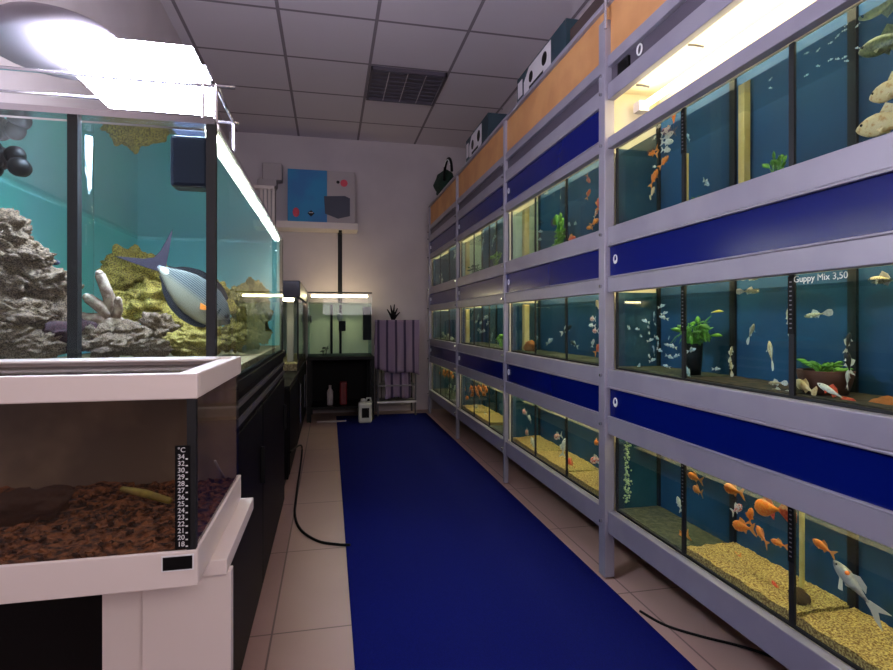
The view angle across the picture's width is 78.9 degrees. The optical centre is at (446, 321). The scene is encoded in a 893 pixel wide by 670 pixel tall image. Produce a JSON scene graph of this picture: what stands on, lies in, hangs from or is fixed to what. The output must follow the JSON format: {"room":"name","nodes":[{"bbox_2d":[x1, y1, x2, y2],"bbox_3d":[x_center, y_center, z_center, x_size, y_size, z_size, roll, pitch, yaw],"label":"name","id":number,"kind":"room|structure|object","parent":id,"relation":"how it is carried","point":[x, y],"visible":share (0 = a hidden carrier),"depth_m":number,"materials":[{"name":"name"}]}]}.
{"room":"aquarium fish store","nodes":[
{"label":"aquarium fish store","id":0,"kind":"room"},
{"bbox_2d":[0,0,228,140],"bbox_3d":[-1.373,-0.475,1.473,0.100,2.850,8.260,0,0,-12],"label":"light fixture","id":1,"kind":"structure","parent":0,"point":[137,20],"depth_m":2.34,"materials":[{"name":"paint"}]},
{"bbox_2d":[229,131,465,413],"bbox_3d":[-0.965,-0.475,5.736,2.500,2.850,0.100,0,0,-12],"label":"wall","id":2,"kind":"structure","parent":0,"point":[387,255],"depth_m":5.73,"materials":[{"name":"paint"}]},
{"bbox_2d":[254,185,275,224],"bbox_3d":[-1.800,-1.129,5.390,0.194,0.396,0.218,0,0,-12],"label":"radiator","id":3,"kind":"object","parent":2,"relation":"attached to","point":[267,193],"visible":0.6,"depth_m":5.31,"materials":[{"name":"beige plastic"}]},
{"bbox_2d":[258,162,282,188],"bbox_3d":[-1.750,-1.445,5.392,0.228,0.235,0.160,0,0,-12],"label":"control box","id":4,"kind":"object","parent":3,"relation":"on","point":[272,173],"visible":0.91,"depth_m":5.33,"materials":[{"name":"grey"}]},
{"bbox_2d":[276,220,357,302],"bbox_3d":[-1.299,-0.532,5.479,0.788,0.896,0.259,0,0,-12],"label":"wall shelf","id":5,"kind":"object","parent":2,"relation":"attached to","point":[286,226],"visible":0.88,"depth_m":5.41,"materials":[{"name":"beige plastic"}]},
{"bbox_2d":[288,169,354,222],"bbox_3d":[-1.258,-1.238,5.471,0.650,0.513,0.214,0,0,-12],"label":"carton","id":6,"kind":"object","parent":5,"relation":"on","point":[313,195],"visible":0.94,"depth_m":5.37,"materials":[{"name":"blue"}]},
{"bbox_2d":[160,0,591,147],"bbox_3d":[-0.102,-1.950,1.748,2.700,0.100,8.260,0,0,-12],"label":"ceiling","id":7,"kind":"structure","parent":0,"point":[294,67],"depth_m":3.89,"materials":[{"name":"tile"}]},
{"bbox_2d":[366,65,446,105],"bbox_3d":[-0.337,-1.885,4.367,0.576,0.029,0.576,0,0,-12],"label":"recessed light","id":8,"kind":"object","parent":7,"relation":"in","point":[386,84],"visible":1,"depth_m":4.35,"materials":[{"name":"grey"}]},
{"bbox_2d":[241,409,788,669],"bbox_3d":[-0.102,1.000,1.748,2.700,0.100,8.260,0,0,-12],"label":"floor","id":9,"kind":"structure","parent":0,"point":[302,621],"depth_m":2.01,"materials":[{"name":"tile"}]},
{"bbox_2d":[0,497,253,669],"bbox_3d":[-0.628,0.647,0.865,0.579,0.605,0.284,0,0,-12],"label":"stand","id":10,"kind":"object","parent":9,"relation":"on","point":[189,627],"visible":0.47,"depth_m":0.80,"materials":[{"name":"beige plastic"}]},
{"bbox_2d":[0,356,240,603],"bbox_3d":[-0.582,0.206,0.829,0.453,0.277,0.356,0,0,-12],"label":"terrarium","id":11,"kind":"object","parent":10,"relation":"on","point":[97,427],"visible":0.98,"depth_m":0.85,"materials":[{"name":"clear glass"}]},
{"bbox_2d":[0,484,76,527],"bbox_3d":[-0.642,0.285,0.831,0.118,0.052,0.092,0,0,-23],"label":"bark piece","id":12,"kind":"object","parent":11,"relation":"in","point":[21,504],"visible":0.96,"depth_m":0.81,"materials":[{"name":"brown wood"}]},
{"bbox_2d":[120,486,171,503],"bbox_3d":[-0.479,0.277,0.863,0.099,0.018,0.013,0,0,17],"label":"stick","id":13,"kind":"object","parent":11,"relation":"on","point":[144,493],"visible":1,"depth_m":0.86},
{"bbox_2d":[230,350,285,669],"bbox_3d":[-0.939,0.547,1.820,0.655,0.806,1.705,0,0,-12],"label":"base cabinet","id":14,"kind":"object","parent":9,"relation":"on","point":[260,407],"visible":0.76,"depth_m":1.67,"materials":[{"name":"black"}]},
{"bbox_2d":[0,102,282,380],"bbox_3d":[-0.931,-0.125,1.760,0.645,0.538,1.588,0,0,-12],"label":"aquarium","id":15,"kind":"object","parent":14,"relation":"on","point":[91,188],"visible":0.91,"depth_m":1.43,"materials":[{"name":"teal glass"}]},
{"bbox_2d":[0,143,32,176],"bbox_3d":[-0.915,-0.335,1.132,0.087,0.076,0.058,0,0,-12],"label":"pump","id":16,"kind":"object","parent":15,"relation":"hanging from","point":[12,158],"visible":1,"depth_m":1.12,"materials":[{"name":"black plastic"}]},
{"bbox_2d":[0,321,35,356],"bbox_3d":[-0.845,0.039,1.043,0.111,0.083,0.104,0,0,-37],"label":"rock","id":17,"kind":"object","parent":15,"relation":"in","point":[8,331],"visible":0.54,"depth_m":1.02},
{"bbox_2d":[0,329,66,358],"bbox_3d":[-0.791,0.052,1.049,0.114,0.073,0.098,0,0,-7],"label":"rock","id":18,"kind":"object","parent":15,"relation":"in","point":[37,344],"visible":0.78,"depth_m":1.02,"materials":[{"name":"stone"}]},
{"bbox_2d":[37,293,84,320],"bbox_3d":[-0.829,-0.007,1.142,0.121,0.114,0.137,0,0,2],"label":"rock","id":19,"kind":"object","parent":15,"relation":"in","point":[58,304],"visible":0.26,"depth_m":1.11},
{"bbox_2d":[0,294,65,330],"bbox_3d":[-0.864,-0.004,1.081,0.181,0.110,0.136,0,0,-9],"label":"rock","id":20,"kind":"object","parent":19,"relation":"on","point":[31,311],"visible":0.61,"depth_m":1.05,"materials":[{"name":"stone"}]},
{"bbox_2d":[0,260,41,299],"bbox_3d":[-0.892,-0.070,1.089,0.142,0.109,0.141,0,0,14],"label":"rock","id":21,"kind":"object","parent":20,"relation":"on","point":[12,282],"visible":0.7,"depth_m":1.06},
{"bbox_2d":[26,267,83,298],"bbox_3d":[-0.855,-0.070,1.141,0.148,0.098,0.132,0,0,-22],"label":"rock","id":22,"kind":"object","parent":19,"relation":"on","point":[53,283],"visible":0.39,"depth_m":1.11,"materials":[{"name":"stone"}]},
{"bbox_2d":[0,238,56,277],"bbox_3d":[-0.888,-0.127,1.103,0.154,0.112,0.142,0,0,-29],"label":"rock","id":23,"kind":"object","parent":22,"relation":"on","point":[28,255],"visible":0.73,"depth_m":1.08,"materials":[{"name":"stone"}]},
{"bbox_2d":[0,208,33,245],"bbox_3d":[-0.893,-0.183,1.095,0.101,0.095,0.114,0,0,-24],"label":"rock","id":24,"kind":"object","parent":23,"relation":"on","point":[15,227],"visible":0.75,"depth_m":1.08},
{"bbox_2d":[82,333,134,357],"bbox_3d":[-0.673,0.050,1.080,0.091,0.053,0.092,0,0,0],"label":"rock","id":25,"kind":"object","parent":15,"relation":"in","point":[109,345],"visible":0.94,"depth_m":1.06,"materials":[{"name":"stone"}]},
{"bbox_2d":[82,322,111,351],"bbox_3d":[-0.723,0.035,1.110,0.083,0.068,0.100,0,0,-35],"label":"rock","id":26,"kind":"object","parent":25,"relation":"on","point":[90,331],"visible":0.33,"depth_m":1.09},
{"bbox_2d":[42,318,97,352],"bbox_3d":[-0.757,0.029,1.100,0.104,0.071,0.106,0,0,43],"label":"rock","id":27,"kind":"object","parent":26,"relation":"on","point":[59,328],"visible":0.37,"depth_m":1.06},
{"bbox_2d":[82,270,123,327],"bbox_3d":[-0.739,-0.039,1.164,0.094,0.138,0.067,0,0,-12],"label":"branching coral","id":28,"kind":"object","parent":26,"relation":"on","point":[110,310],"visible":0.62,"depth_m":1.15},
{"bbox_2d":[0,1,238,151],"bbox_3d":[-0.778,-0.505,1.123,0.673,0.222,0.270,0,0,-12],"label":"lamp","id":29,"kind":"object","parent":15,"relation":"on","point":[47,39],"visible":0.93,"depth_m":1.05,"materials":[{"name":"white"}]},
{"bbox_2d":[63,34,213,108],"bbox_3d":[-0.626,-0.510,1.137,0.224,0.049,0.223,0,0,-12],"label":"diffuser","id":30,"kind":"object","parent":29,"relation":"attached to","point":[82,54],"depth_m":1.05,"materials":[{"name":"plastic"}]},
{"bbox_2d":[108,319,153,341],"bbox_3d":[-0.674,0.033,1.154,0.092,0.077,0.110,0,0,-36],"label":"rock","id":31,"kind":"object","parent":15,"relation":"in","point":[129,328],"visible":0.42,"depth_m":1.13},
{"bbox_2d":[138,311,180,338],"bbox_3d":[-0.650,0.015,1.222,0.074,0.074,0.089,0,0,-1],"label":"rock","id":32,"kind":"object","parent":31,"relation":"on","point":[162,324],"visible":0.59,"depth_m":1.20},
{"bbox_2d":[128,338,172,356],"bbox_3d":[-0.594,0.058,1.087,0.080,0.050,0.073,0,0,-26],"label":"rock","id":33,"kind":"object","parent":15,"relation":"in","point":[152,347],"visible":0.86,"depth_m":1.07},
{"bbox_2d":[115,229,229,327],"bbox_3d":[-0.686,-0.108,1.382,0.052,0.251,0.275,0,0,39],"label":"surgeonfish","id":34,"kind":"object","parent":15,"relation":"in","point":[183,288],"visible":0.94,"depth_m":1.39,"materials":[{"name":"blue"}]},
{"bbox_2d":[140,306,221,336],"bbox_3d":[-0.780,0.029,1.592,0.223,0.143,0.148,0,0,-31],"label":"rock","id":35,"kind":"object","parent":15,"relation":"on","point":[184,326],"visible":0.11,"depth_m":1.55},
{"bbox_2d":[113,279,168,321],"bbox_3d":[-0.876,-0.046,1.589,0.196,0.155,0.186,0,0,5],"label":"rock","id":36,"kind":"object","parent":35,"relation":"on","point":[146,296],"visible":0.56,"depth_m":1.52,"materials":[{"name":"stone"}]},
{"bbox_2d":[96,244,167,290],"bbox_3d":[-0.947,-0.141,1.637,0.195,0.191,0.168,0,0,-36],"label":"rock","id":37,"kind":"object","parent":36,"relation":"on","point":[121,274],"visible":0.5,"depth_m":1.58,"materials":[{"name":"stone"}]},
{"bbox_2d":[162,329,225,356],"bbox_3d":[-0.558,0.052,1.190,0.130,0.072,0.110,0,0,18],"label":"rock","id":38,"kind":"object","parent":15,"relation":"in","point":[188,343],"visible":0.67,"depth_m":1.16,"materials":[{"name":"stone"}]},
{"bbox_2d":[217,317,252,352],"bbox_3d":[-0.713,0.046,1.795,0.132,0.120,0.174,0,0,12],"label":"rock","id":39,"kind":"object","parent":15,"relation":"on","point":[235,336],"visible":0.85,"depth_m":1.75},
{"bbox_2d":[217,279,238,326],"bbox_3d":[-0.831,-0.060,1.845,0.187,0.188,0.201,0,0,28],"label":"rock","id":40,"kind":"object","parent":39,"relation":"on","point":[233,307],"visible":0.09,"depth_m":1.85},
{"bbox_2d":[245,331,262,349],"bbox_3d":[-0.734,0.069,2.039,0.078,0.084,0.258,0,0,-30],"label":"rock","id":41,"kind":"object","parent":15,"relation":"on","point":[255,338],"visible":0.65,"depth_m":1.97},
{"bbox_2d":[231,300,263,333],"bbox_3d":[-0.788,0.002,2.146,0.128,0.174,0.265,0,0,-10],"label":"rock","id":42,"kind":"object","parent":41,"relation":"on","point":[247,314],"visible":0.5,"depth_m":2.06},
{"bbox_2d":[227,282,255,308],"bbox_3d":[-0.828,-0.088,2.167,0.129,0.146,0.231,0,0,-16],"label":"rock","id":43,"kind":"object","parent":42,"relation":"on","point":[240,294],"visible":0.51,"depth_m":2.11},
{"bbox_2d":[258,324,272,344],"bbox_3d":[-0.799,0.044,2.327,0.084,0.122,0.392,0,0,-12],"label":"rock","id":44,"kind":"object","parent":15,"relation":"on","point":[267,332],"visible":0.39,"depth_m":2.33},
{"bbox_2d":[245,276,270,327],"bbox_3d":[-0.830,-0.084,2.345,0.132,0.227,0.380,0,0,-30],"label":"rock","id":45,"kind":"object","parent":44,"relation":"on","point":[261,302],"visible":0.47,"depth_m":2.24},
{"bbox_2d":[283,358,306,485],"bbox_3d":[-1.323,0.658,4.180,0.422,0.583,2.370,0,0,-12],"label":"base cabinet","id":46,"kind":"object","parent":9,"relation":"on","point":[294,381],"visible":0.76,"depth_m":3.44,"materials":[{"name":"black"}]},
{"bbox_2d":[283,280,307,370],"bbox_3d":[-1.435,0.033,4.646,0.420,0.666,1.412,0,0,-12],"label":"aquarium","id":47,"kind":"object","parent":46,"relation":"on","point":[295,295],"visible":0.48,"depth_m":4.24,"materials":[{"name":"clear glass"}]},
{"bbox_2d":[283,280,307,303],"bbox_3d":[-1.435,-0.237,4.646,0.420,0.125,1.412,0,0,-12],"label":"hood","id":48,"kind":"object","parent":47,"relation":"attached to","point":[293,291],"depth_m":4.00,"materials":[{"name":"black"}]},
{"bbox_2d":[288,444,350,546],"bbox_3d":[-0.817,0.823,3.088,0.194,0.257,1.825,0,0,-21],"label":"cable","id":49,"kind":"object","parent":9,"relation":"on","point":[294,448],"visible":1,"depth_m":2.54,"materials":[{"name":"black plastic"}]},
{"bbox_2d":[307,354,374,422],"bbox_3d":[-1.051,0.644,5.379,0.630,0.612,0.520,0,0,-12],"label":"table","id":50,"kind":"object","parent":9,"relation":"on","point":[358,371],"visible":0.69,"depth_m":5.56,"materials":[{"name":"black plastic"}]},
{"bbox_2d":[327,385,332,404],"bbox_3d":[-1.128,0.714,5.250,0.060,0.190,0.058,0,0,-12],"label":"bottle","id":51,"kind":"object","parent":50,"relation":"on","point":[329,391],"visible":1,"depth_m":5.23,"materials":[{"name":"grey"}]},
{"bbox_2d":[307,292,371,356],"bbox_3d":[-1.058,0.029,5.372,0.602,0.615,0.452,0,0,-12],"label":"aquarium","id":52,"kind":"object","parent":50,"relation":"on","point":[345,328],"visible":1,"depth_m":5.55,"materials":[{"name":"clear glass"}]},
{"bbox_2d":[311,399,367,409],"bbox_3d":[-1.049,0.820,5.370,0.550,0.020,0.460,0,0,-12],"label":"shelf","id":53,"kind":"object","parent":50,"relation":"attached to","point":[316,404],"depth_m":5.28,"materials":[{"name":"black wood"}]},
{"bbox_2d":[340,381,346,404],"bbox_3d":[-1.008,0.699,5.297,0.070,0.220,0.100,0,0,-12],"label":"canister","id":54,"kind":"object","parent":50,"relation":"on","point":[343,384],"visible":1,"depth_m":5.25,"materials":[{"name":"red plastic"}]},
{"bbox_2d":[336,413,697,669],"bbox_3d":[0.055,0.946,2.212,0.907,0.008,6.700,0,0,-12],"label":"carpet runner","id":55,"kind":"object","parent":9,"relation":"on","point":[448,569],"visible":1,"depth_m":1.99,"materials":[{"name":"carpet"}]},
{"bbox_2d":[358,397,371,422],"bbox_3d":[-0.757,0.825,5.053,0.129,0.232,0.102,0,0,-12],"label":"jug","id":56,"kind":"object","parent":55,"relation":"on","point":[364,406],"visible":1,"depth_m":5.01,"materials":[{"name":"grey plastic"}]},
{"bbox_2d":[375,369,415,415],"bbox_3d":[-0.523,0.465,5.543,0.396,0.953,0.281,0,0,-12],"label":"towel rack","id":57,"kind":"object","parent":55,"relation":"on","point":[378,384],"visible":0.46,"depth_m":5.45,"materials":[{"name":"grey metal"}]},
{"bbox_2d":[376,382,414,386],"bbox_3d":[-0.523,0.643,5.545,0.376,0.014,0.260,0,0,-12],"label":"shelf","id":58,"kind":"object","parent":57,"relation":"attached to","point":[378,384],"depth_m":5.44,"materials":[{"name":"grey metal"}]},
{"bbox_2d":[376,397,414,400],"bbox_3d":[-0.523,0.803,5.545,0.376,0.014,0.260,0,0,-12],"label":"shelf","id":59,"kind":"object","parent":57,"relation":"attached to","point":[394,398],"depth_m":5.52,"materials":[{"name":"grey metal"}]},
{"bbox_2d":[381,370,411,397],"bbox_3d":[-0.542,0.409,5.633,0.363,0.783,0.008,0,0,-12],"label":"towel","id":60,"kind":"object","parent":57,"relation":"attached to","point":[381,370],"depth_m":5.63,"materials":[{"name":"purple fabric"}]},
{"bbox_2d":[374,320,419,374],"bbox_3d":[-0.493,0.262,5.404,0.455,0.553,0.076,0,0,-12],"label":"towel","id":61,"kind":"object","parent":57,"relation":"hanging from","point":[396,342],"visible":1,"depth_m":5.39,"materials":[{"name":"fabric"}]},
{"bbox_2d":[387,304,399,319],"bbox_3d":[-0.539,-0.028,5.511,0.138,0.290,0.024,0,0,-12],"label":"plant","id":62,"kind":"object","parent":61,"relation":"on","point":[393,315],"visible":0.65,"depth_m":5.50,"materials":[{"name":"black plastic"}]},
{"bbox_2d":[384,371,410,398],"bbox_3d":[-0.491,0.583,5.451,0.275,0.392,0.076,0,0,-12],"label":"towel","id":63,"kind":"object","parent":57,"relation":"hanging from","point":[401,378],"visible":0.63,"depth_m":5.43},
{"bbox_2d":[427,0,892,669],"bbox_3d":[0.539,-0.145,3.230,0.460,2.190,4.875,0,0,-12],"label":"rack","id":64,"kind":"object","parent":9,"relation":"on","point":[632,65],"visible":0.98,"depth_m":1.67,"materials":[{"name":"metal"}]},
{"bbox_2d":[433,157,453,195],"bbox_3d":[0.012,-1.337,5.065,0.167,0.258,0.916,0,0,-12],"label":"bag","id":65,"kind":"object","parent":64,"relation":"on","point":[443,178],"visible":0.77,"depth_m":5.09,"materials":[{"name":"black fabric"}]},
{"bbox_2d":[433,308,459,342],"bbox_3d":[0.070,0.020,4.974,0.182,0.312,1.175,0,0,-12],"label":"aquarium","id":66,"kind":"object","parent":64,"relation":"on","point":[444,321],"visible":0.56,"depth_m":5.53,"materials":[{"name":"clear glass"}]},
{"bbox_2d":[433,243,459,285],"bbox_3d":[0.070,-0.568,4.974,0.182,0.446,1.175,0,0,-12],"label":"aquarium","id":67,"kind":"object","parent":64,"relation":"on","point":[445,265],"visible":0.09,"depth_m":5.47,"materials":[{"name":"clear glass"}]},
{"bbox_2d":[433,364,459,406],"bbox_3d":[0.070,0.540,4.974,0.182,0.313,1.175,0,0,-12],"label":"aquarium","id":68,"kind":"object","parent":64,"relation":"on","point":[441,383],"visible":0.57,"depth_m":5.46,"materials":[{"name":"clear glass"}]},
{"bbox_2d":[461,303,508,350],"bbox_3d":[0.328,0.020,3.781,0.182,0.312,1.161,0,0,-12],"label":"aquarium","id":69,"kind":"object","parent":64,"relation":"on","point":[494,313],"visible":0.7,"depth_m":4.22,"materials":[{"name":"clear glass"}]},
{"bbox_2d":[461,212,508,276],"bbox_3d":[0.328,-0.568,3.781,0.182,0.446,1.161,0,0,-12],"label":"aquarium","id":70,"kind":"object","parent":64,"relation":"on","point":[472,255],"visible":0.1,"depth_m":4.14,"materials":[{"name":"clear glass"}]},
{"bbox_2d":[461,375,508,438],"bbox_3d":[0.328,0.540,3.781,0.182,0.313,1.161,0,0,-12],"label":"aquarium","id":71,"kind":"object","parent":64,"relation":"on","point":[491,403],"visible":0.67,"depth_m":4.04,"materials":[{"name":"clear glass"}]},
{"bbox_2d":[466,113,506,161],"bbox_3d":[0.319,-1.286,3.911,0.223,0.200,0.592,0,0,-12],"label":"carton","id":72,"kind":"object","parent":64,"relation":"on","point":[490,121],"visible":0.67,"depth_m":3.73,"materials":[{"name":"blue"}]},
{"bbox_2d":[469,123,481,156],"bbox_3d":[0.206,-1.284,3.911,0.002,0.172,0.332,0,0,-12],"label":"picture","id":73,"kind":"object","parent":72,"relation":"attached to","point":[475,140],"depth_m":3.90,"materials":[{"name":"white"}]},
{"bbox_2d":[517,18,578,102],"bbox_3d":[0.560,-1.268,2.749,0.203,0.165,0.644,0,0,-12],"label":"carton","id":74,"kind":"object","parent":64,"relation":"on","point":[560,39],"visible":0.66,"depth_m":2.63,"materials":[{"name":"blue"}]},
{"bbox_2d":[524,40,550,93],"bbox_3d":[0.457,-1.267,2.753,0.002,0.142,0.361,0,0,-12],"label":"picture","id":75,"kind":"object","parent":74,"relation":"attached to","point":[542,61],"depth_m":2.74,"materials":[{"name":"white"}]},
{"bbox_2d":[511,294,598,365],"bbox_3d":[0.581,0.020,2.612,0.182,0.312,1.127,0,0,-12],"label":"aquarium","id":76,"kind":"object","parent":64,"relation":"on","point":[544,319],"visible":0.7,"depth_m":2.85,"materials":[{"name":"clear glass"}]},
{"bbox_2d":[523,340,534,350],"bbox_3d":[0.467,0.146,3.070,0.061,0.085,0.256,0,0,-4],"label":"stone","id":77,"kind":"object","parent":76,"relation":"on","point":[529,345],"visible":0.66,"depth_m":3.00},
{"bbox_2d":[511,395,598,499],"bbox_3d":[0.581,0.540,2.612,0.182,0.313,1.127,0,0,-12],"label":"aquarium","id":78,"kind":"object","parent":64,"relation":"on","point":[544,423],"visible":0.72,"depth_m":2.77,"materials":[{"name":"clear glass"}]},
{"bbox_2d":[511,159,598,259],"bbox_3d":[0.581,-0.568,2.612,0.182,0.446,1.127,0,0,-12],"label":"aquarium","id":79,"kind":"object","parent":64,"relation":"on","point":[573,205],"visible":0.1,"depth_m":2.78,"materials":[{"name":"clear glass"}]},
{"bbox_2d":[552,213,565,245],"bbox_3d":[0.548,-0.443,2.623,0.064,0.183,0.122,0,0,-12],"label":"plant","id":80,"kind":"object","parent":79,"relation":"in","point":[560,232],"visible":0.79,"depth_m":2.63,"materials":[{"name":"green plant"}]},
{"bbox_2d":[513,443,596,498],"bbox_3d":[0.682,0.710,2.636,0.392,0.018,1.147,0,0,-12],"label":"shelf","id":81,"kind":"object","parent":64,"relation":"attached to","point":[514,445],"depth_m":2.48,"materials":[{"name":"beige"}]},
{"bbox_2d":[570,0,603,40],"bbox_3d":[0.719,-1.244,2.236,0.250,0.115,0.450,0,0,-12],"label":"carton","id":82,"kind":"object","parent":64,"relation":"on","point":[596,4],"visible":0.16,"depth_m":2.27,"materials":[{"name":"grey"}]},
{"bbox_2d":[618,55,629,74],"bbox_3d":[0.623,-0.897,1.903,0.010,0.042,0.070,0,0,-12],"label":"switch plate","id":83,"kind":"object","parent":64,"relation":"attached to","point":[623,60],"depth_m":1.90,"materials":[{"name":"black plastic"}]},
{"bbox_2d":[624,0,788,95],"bbox_3d":[0.946,-0.858,1.468,0.410,0.015,1.220,0,0,-12],"label":"light fixture","id":84,"kind":"object","parent":64,"relation":"attached to","point":[748,13],"depth_m":1.66,"materials":[{"name":"beige"}]},
{"bbox_2d":[615,510,854,669],"bbox_3d":[0.935,0.710,1.466,0.392,0.018,1.192,0,0,-12],"label":"shelf","id":85,"kind":"object","parent":64,"relation":"attached to","point":[705,572],"depth_m":1.36,"materials":[{"name":"beige"}]},
{"bbox_2d":[616,0,892,224],"bbox_3d":[0.833,-0.568,1.444,0.184,0.446,1.168,0,0,-12],"label":"aquarium","id":86,"kind":"object","parent":64,"relation":"on","point":[735,128],"visible":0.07,"depth_m":1.48,"materials":[{"name":"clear glass"}]},
{"bbox_2d":[762,151,786,171],"bbox_3d":[0.847,-0.394,1.388,0.044,0.084,0.064,0,0,-12],"label":"plant","id":87,"kind":"object","parent":86,"relation":"on","point":[777,163],"visible":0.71,"depth_m":1.38,"materials":[{"name":"green plant"}]},
{"bbox_2d":[856,102,892,137],"bbox_3d":[0.898,-0.407,1.089,0.032,0.074,0.137,0,0,-25],"label":"cichlid","id":88,"kind":"object","parent":86,"relation":"in","point":[881,123],"visible":0.99,"depth_m":1.10,"materials":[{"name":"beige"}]},
{"bbox_2d":[858,24,892,57],"bbox_3d":[0.892,-0.565,1.089,0.033,0.076,0.140,0,0,-2],"label":"fish","id":89,"kind":"object","parent":86,"relation":"in","point":[881,44],"visible":1,"depth_m":1.11},
{"bbox_2d":[869,71,892,102],"bbox_3d":[0.896,-0.471,1.076,0.028,0.061,0.118,0,0,-6],"label":"cichlid","id":90,"kind":"object","parent":86,"relation":"in","point":[883,93],"visible":1,"depth_m":1.10,"materials":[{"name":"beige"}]},
{"bbox_2d":[616,437,892,669],"bbox_3d":[0.832,0.540,1.446,0.184,0.313,1.172,0,0,-12],"label":"aquarium","id":91,"kind":"object","parent":64,"relation":"on","point":[648,483],"visible":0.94,"depth_m":1.42,"materials":[{"name":"clear glass"}]},
{"bbox_2d":[688,471,703,485],"bbox_3d":[0.768,0.482,1.673,0.015,0.037,0.069,0,0,-8],"label":"goldfish","id":92,"kind":"object","parent":91,"relation":"in","point":[692,475],"visible":1,"depth_m":1.67,"materials":[{"name":"orange"}]},
{"bbox_2d":[723,483,744,500],"bbox_3d":[0.804,0.468,1.514,0.020,0.041,0.088,0,0,-17],"label":"goldfish","id":93,"kind":"object","parent":91,"relation":"in","point":[730,488],"visible":0.99,"depth_m":1.51,"materials":[{"name":"orange"}]},
{"bbox_2d":[732,517,756,536],"bbox_3d":[0.812,0.558,1.478,0.020,0.044,0.089,0,0,-19],"label":"goldfish","id":94,"kind":"object","parent":91,"relation":"in","point":[739,525],"visible":1,"depth_m":1.48,"materials":[{"name":"orange"}]},
{"bbox_2d":[756,525,769,548],"bbox_3d":[0.821,0.564,1.411,0.015,0.048,0.066,0,0,11],"label":"goldfish","id":95,"kind":"object","parent":91,"relation":"in","point":[759,530],"visible":1,"depth_m":1.41,"materials":[{"name":"orange"}]},
{"bbox_2d":[754,497,796,522],"bbox_3d":[0.830,0.473,1.378,0.032,0.067,0.124,0,0,-10],"label":"goldfish","id":96,"kind":"object","parent":91,"relation":"in","point":[765,506],"visible":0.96,"depth_m":1.39,"materials":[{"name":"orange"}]},
{"bbox_2d":[787,587,810,605],"bbox_3d":[0.851,0.662,1.302,0.041,0.037,0.061,0,0,9],"label":"stone","id":97,"kind":"object","parent":91,"relation":"on","point":[802,598],"visible":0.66,"depth_m":1.29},
{"bbox_2d":[812,539,836,559],"bbox_3d":[0.863,0.518,1.237,0.013,0.037,0.057,0,0,-13],"label":"goldfish","id":98,"kind":"object","parent":91,"relation":"in","point":[818,543],"visible":1,"depth_m":1.24,"materials":[{"name":"orange"}]},
{"bbox_2d":[833,560,890,630],"bbox_3d":[0.880,0.586,1.156,0.032,0.114,0.108,0,0,-20],"label":"koi","id":99,"kind":"object","parent":91,"relation":"in","point":[851,580],"visible":1,"depth_m":1.16,"materials":[{"name":"grey"}]},
{"bbox_2d":[616,264,892,414],"bbox_3d":[0.833,0.020,1.444,0.184,0.312,1.168,0,0,-12],"label":"aquarium","id":100,"kind":"object","parent":64,"relation":"on","point":[862,308],"visible":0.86,"depth_m":1.48,"materials":[{"name":"clear glass"}]},
{"bbox_2d":[670,315,721,374],"bbox_3d":[0.768,0.075,1.682,0.091,0.186,0.178,0,0,-12],"label":"potted plant","id":101,"kind":"object","parent":100,"relation":"on","point":[700,332],"visible":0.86,"depth_m":1.66,"materials":[{"name":"green plant"}]},
{"bbox_2d":[766,341,773,370],"bbox_3d":[0.825,0.088,1.383,0.017,0.076,0.046,0,0,29],"label":"guppy","id":102,"kind":"object","parent":100,"relation":"in","point":[769,345],"visible":1,"depth_m":1.39,"materials":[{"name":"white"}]},
{"bbox_2d":[796,378,817,395],"bbox_3d":[0.819,0.152,1.234,0.015,0.045,0.064,0,0,-19],"label":"cichlid","id":103,"kind":"object","parent":100,"relation":"in","point":[801,384],"visible":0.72,"depth_m":1.23,"materials":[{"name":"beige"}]},
{"bbox_2d":[804,309,832,317],"bbox_3d":[0.862,-0.017,1.255,0.014,0.021,0.069,0,0,-26],"label":"guppy","id":104,"kind":"object","parent":100,"relation":"in","point":[828,312],"visible":1,"depth_m":1.26,"materials":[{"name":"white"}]},
{"bbox_2d":[796,359,855,395],"bbox_3d":[0.877,0.129,1.256,0.116,0.078,0.124,0,0,34],"label":"potted plant","id":105,"kind":"object","parent":100,"relation":"in","point":[825,373],"visible":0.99,"depth_m":1.22,"materials":[{"name":"green plant"}]},
{"bbox_2d":[817,383,855,400],"bbox_3d":[0.834,0.159,1.160,0.017,0.048,0.082,0,0,-17],"label":"guppy","id":106,"kind":"object","parent":100,"relation":"in","point":[831,389],"visible":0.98,"depth_m":1.17,"materials":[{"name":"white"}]},
{"bbox_2d":[844,352,854,375],"bbox_3d":[0.877,0.092,1.180,0.021,0.056,0.013,0,0,32],"label":"fish","id":107,"kind":"object","parent":100,"relation":"in","point":[849,361],"visible":1,"depth_m":1.18},
{"bbox_2d":[868,271,889,285],"bbox_3d":[0.894,-0.086,1.095,0.019,0.034,0.098,0,0,-12],"label":"guppy","id":108,"kind":"object","parent":100,"relation":"in","point":[883,275],"visible":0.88,"depth_m":1.11,"materials":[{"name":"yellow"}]},
{"bbox_2d":[868,395,892,404],"bbox_3d":[0.891,0.170,1.103,0.065,0.042,0.057,0,0,38],"label":"stone","id":109,"kind":"object","parent":100,"relation":"on","point":[888,400],"visible":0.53,"depth_m":1.09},
{"bbox_2d":[623,370,892,415],"bbox_3d":[0.935,0.189,1.466,0.392,0.018,1.192,0,0,-12],"label":"shelf","id":110,"kind":"object","parent":64,"relation":"attached to","point":[623,370],"depth_m":1.29,"materials":[{"name":"beige"}]},
{"bbox_2d":[639,610,773,658],"bbox_3d":[0.816,0.944,1.587,0.518,0.008,0.060,0,0,44],"label":"cable","id":111,"kind":"object","parent":9,"relation":"on","point":[640,611],"visible":0.82,"depth_m":1.62,"materials":[{"name":"black plastic"}]},
{"bbox_2d":[499,0,593,113],"bbox_3d":[1.169,-0.475,2.023,0.100,2.850,8.260,0,0,-12],"label":"wall","id":112,"kind":"structure","parent":0,"point":[513,101],"depth_m":4.60,"materials":[{"name":"paint"}]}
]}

